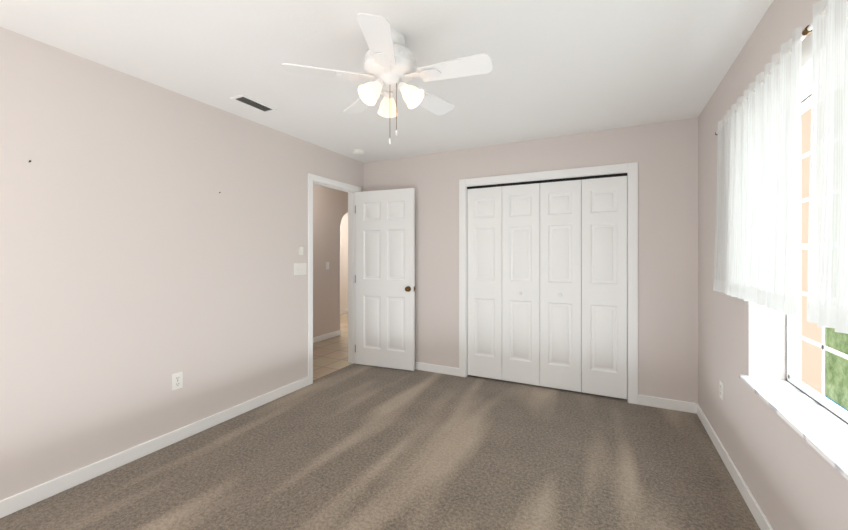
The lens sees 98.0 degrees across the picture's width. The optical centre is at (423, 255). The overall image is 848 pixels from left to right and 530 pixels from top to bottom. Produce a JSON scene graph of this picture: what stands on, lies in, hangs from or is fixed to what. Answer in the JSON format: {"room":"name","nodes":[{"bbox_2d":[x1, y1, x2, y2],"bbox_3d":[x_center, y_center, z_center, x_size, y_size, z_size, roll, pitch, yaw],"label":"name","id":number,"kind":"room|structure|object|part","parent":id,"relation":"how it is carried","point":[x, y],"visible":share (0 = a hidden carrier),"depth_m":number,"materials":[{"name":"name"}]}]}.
{"room":"empty bedroom","nodes":[
{"label":"empty bedroom","id":0,"kind":"room"},
{"bbox_2d":[0,27,363,500],"bbox_3d":[-1.680,0.084,2.767,0.120,2.420,4.196,0,0,27],"label":"wall","id":1,"kind":"structure","parent":0,"point":[142,259],"depth_m":2.31,"materials":[{"name":"paint"}]},
{"bbox_2d":[0,377,307,517],"bbox_3d":[-1.824,1.252,2.332,0.013,0.085,2.989,0,0,27],"label":"baseboard","id":2,"kind":"structure","parent":1,"relation":"attached to","point":[26,498],"depth_m":2.29,"materials":[{"name":"white wood"}]},
{"bbox_2d":[172,371,182,390],"bbox_3d":[-1.711,0.874,2.561,0.008,0.114,0.070,0,0,27],"label":"electrical outlet","id":3,"kind":"object","parent":1,"relation":"attached to","point":[177,380],"visible":1,"depth_m":2.56,"materials":[{"name":"white plastic"}]},
{"bbox_2d":[294,263,306,274],"bbox_3d":[-1.198,0.134,3.579,0.011,0.114,0.162,0,0,27],"label":"light switch","id":4,"kind":"object","parent":1,"relation":"attached to","point":[300,268],"visible":1,"depth_m":3.58,"materials":[{"name":"white plastic"}]},
{"bbox_2d":[299,247,302,254],"bbox_3d":[-1.192,-0.041,3.581,0.020,0.080,0.044,0,0,27],"label":"light switch","id":5,"kind":"object","parent":1,"relation":"attached to","point":[300,250],"visible":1,"depth_m":3.57,"materials":[{"name":"white plastic"}]},
{"bbox_2d":[308,173,360,384],"bbox_3d":[-1.017,0.264,4.085,0.120,2.060,0.770,0,0,27],"label":"door jamb","id":6,"kind":"structure","parent":1,"relation":"in","point":[352,274],"depth_m":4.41,"materials":[{"name":"white wood"}]},
{"bbox_2d":[355,188,414,370],"bbox_3d":[-0.442,0.270,4.253,0.755,2.025,0.165,0,0,27],"label":"door","id":7,"kind":"structure","parent":6,"relation":"attached to","point":[385,278],"depth_m":4.21,"materials":[{"name":"white wood"}]},
{"bbox_2d":[313,184,347,336],"bbox_3d":[-1.707,0.084,5.390,0.150,2.420,5.900,0,0,27],"label":"wall","id":8,"kind":"structure","parent":0,"point":[330,208],"depth_m":5.63,"materials":[{"name":"paint"}]},
{"bbox_2d":[313,330,340,342],"bbox_3d":[-2.141,1.252,4.389,0.013,0.085,3.520,0,0,27],"label":"baseboard","id":9,"kind":"structure","parent":8,"relation":"attached to","point":[326,336],"depth_m":5.66,"materials":[{"name":"white wood"}]},
{"bbox_2d":[313,313,352,379],"bbox_3d":[-2.172,1.346,5.624,3.467,0.096,5.700,0,0,27],"label":"floor","id":10,"kind":"structure","parent":0,"point":[330,355],"depth_m":4.86,"materials":[{"name":"beige tile"}]},
{"bbox_2d":[340,213,347,309],"bbox_3d":[-2.289,0.084,7.250,0.100,2.420,2.900,0,0,27],"label":"wall","id":11,"kind":"structure","parent":0,"point":[344,264],"depth_m":8.18,"materials":[{"name":"paint"}]},
{"bbox_2d":[340,309,347,313],"bbox_3d":[-2.238,1.252,7.224,0.013,0.085,2.900,0,0,27],"label":"baseboard","id":12,"kind":"structure","parent":11,"relation":"attached to","point":[346,310],"depth_m":8.13,"materials":[{"name":"white wood"}]},
{"bbox_2d":[0,363,759,529],"bbox_3d":[0.086,1.344,2.271,3.581,0.100,4.896,0,0,27],"label":"floor","id":13,"kind":"structure","parent":0,"point":[354,446],"depth_m":2.23,"materials":[{"name":"brown carpet"}]},
{"bbox_2d":[0,0,772,162],"bbox_3d":[0.055,-1.176,2.287,3.651,0.100,4.896,0,0,27],"label":"ceiling","id":14,"kind":"structure","parent":0,"point":[564,67],"depth_m":2.08,"materials":[{"name":"paint"}]},
{"bbox_2d":[230,94,276,112],"bbox_3d":[-1.262,-1.121,2.744,0.135,0.010,0.300,0,0,27],"label":"ceiling vent","id":15,"kind":"object","parent":14,"relation":"in","point":[253,103],"visible":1,"depth_m":2.73,"materials":[{"name":"white"}]},
{"bbox_2d":[352,149,363,154],"bbox_3d":[-0.714,-1.108,3.991,0.128,0.036,0.128,0,0,27],"label":"smoke detector","id":16,"kind":"object","parent":14,"relation":"attached to","point":[357,152],"visible":1,"depth_m":3.95,"materials":[{"name":"white plastic"}]},
{"bbox_2d":[282,13,492,143],"bbox_3d":[-0.147,-0.845,1.917,1.001,0.562,1.016,0,0,27],"label":"ceiling fan","id":17,"kind":"object","parent":14,"relation":"hanging from","point":[390,66],"visible":1,"depth_m":1.83,"materials":[{"name":"white"}]},
{"bbox_2d":[364,117,697,402],"bbox_3d":[0.813,0.084,3.795,3.651,2.420,0.120,0,0,27],"label":"wall","id":18,"kind":"structure","parent":0,"point":[664,155],"depth_m":3.21,"materials":[{"name":"paint"}]},
{"bbox_2d":[415,362,458,375],"bbox_3d":[-0.183,1.252,4.214,1.254,0.085,0.026,0,0,27],"label":"baseboard","id":19,"kind":"structure","parent":18,"relation":"attached to","point":[454,371],"depth_m":4.05,"materials":[{"name":"white wood"}]},
{"bbox_2d":[459,162,637,404],"bbox_3d":[1.142,0.244,3.621,1.655,2.099,0.136,0,0,27],"label":"closet door","id":20,"kind":"structure","parent":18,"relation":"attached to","point":[627,258],"depth_m":3.54,"materials":[{"name":"white wood"}]},
{"bbox_3d":[0.635,0.286,3.859,0.369,1.975,0.030,0,0,27],"label":"closet door leaf","id":21,"kind":"part","parent":20,"relation":"part of","materials":[{"name":"white wood"}]},
{"bbox_3d":[0.962,0.286,3.678,0.369,1.975,0.060,0,0,27],"label":"closet door leaf","id":22,"kind":"part","parent":20,"relation":"part of","materials":[{"name":"white wood"}]},
{"bbox_2d":[467,173,626,188],"bbox_3d":[1.136,-0.715,3.609,1.497,0.022,0.042,0,0,27],"label":"closet track","id":23,"kind":"object","parent":20,"relation":"attached to","point":[556,180],"visible":0.93,"depth_m":3.54,"materials":[{"name":"black metal"}]},
{"bbox_3d":[1.295,0.286,3.510,0.369,1.975,0.060,0,0,27],"label":"closet door leaf","id":24,"kind":"part","parent":20,"relation":"part of","materials":[{"name":"white wood"}]},
{"bbox_3d":[1.635,0.286,3.356,0.369,1.975,0.030,0,0,27],"label":"closet door leaf","id":25,"kind":"part","parent":20,"relation":"part of","materials":[{"name":"white wood"}]},
{"bbox_2d":[638,395,695,413],"bbox_3d":[2.030,1.252,3.110,0.399,0.085,0.013,0,0,27],"label":"baseboard","id":26,"kind":"structure","parent":18,"relation":"attached to","point":[677,405],"depth_m":3.10,"materials":[{"name":"white wood"}]},
{"bbox_2d":[581,180,581,370],"bbox_3d":[1.329,0.084,3.994,2.097,2.420,0.700,0,0,27],"label":"wall","id":27,"kind":"structure","parent":0,"point":[581,275],"depth_m":4.12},
{"bbox_2d":[698,0,847,529],"bbox_3d":[1.440,0.084,1.199,0.200,2.420,4.196,0,0,27],"label":"wall","id":28,"kind":"structure","parent":0,"point":[793,479],"depth_m":1.88,"materials":[{"name":"paint"}]},
{"bbox_2d":[720,380,722,399],"bbox_3d":[1.916,0.869,2.378,0.008,0.114,0.070,0,0,27],"label":"electrical outlet","id":29,"kind":"object","parent":28,"relation":"attached to","point":[721,389],"visible":1,"depth_m":2.37,"materials":[{"name":"white plastic"}]},
{"bbox_2d":[696,403,773,529],"bbox_3d":[1.345,1.252,1.247,0.013,0.085,3.956,0,0,27],"label":"baseboard","id":30,"kind":"structure","parent":28,"relation":"attached to","point":[763,523],"depth_m":2.06,"materials":[{"name":"white wood"}]},
{"bbox_2d":[713,0,847,333],"bbox_3d":[1.346,-0.286,1.350,0.103,0.990,2.022,0,0,27],"label":"curtain","id":31,"kind":"object","parent":28,"relation":"attached to","point":[758,133],"visible":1,"depth_m":1.30,"materials":[{"name":"white fabric"}]},
{"bbox_2d":[739,375,847,480],"bbox_3d":[1.444,0.639,1.309,0.185,0.020,1.335,0,0,27],"label":"sill","id":32,"kind":"structure","parent":28,"relation":"attached to","point":[822,431],"depth_m":1.42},
{"bbox_2d":[786,95,847,423],"bbox_3d":[1.536,-0.038,1.265,0.026,1.335,1.300,0,0,27],"label":"window","id":33,"kind":"structure","parent":28,"relation":"in","point":[827,403],"depth_m":1.67,"materials":[{"name":"white plastic"}]},
{"label":"outside","id":34,"kind":"structure","parent":0,"visible":0},
{"bbox_2d":[801,108,847,411],"bbox_3d":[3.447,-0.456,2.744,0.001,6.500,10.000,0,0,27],"label":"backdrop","id":35,"kind":"structure","parent":34,"point":[832,372],"depth_m":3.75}
]}

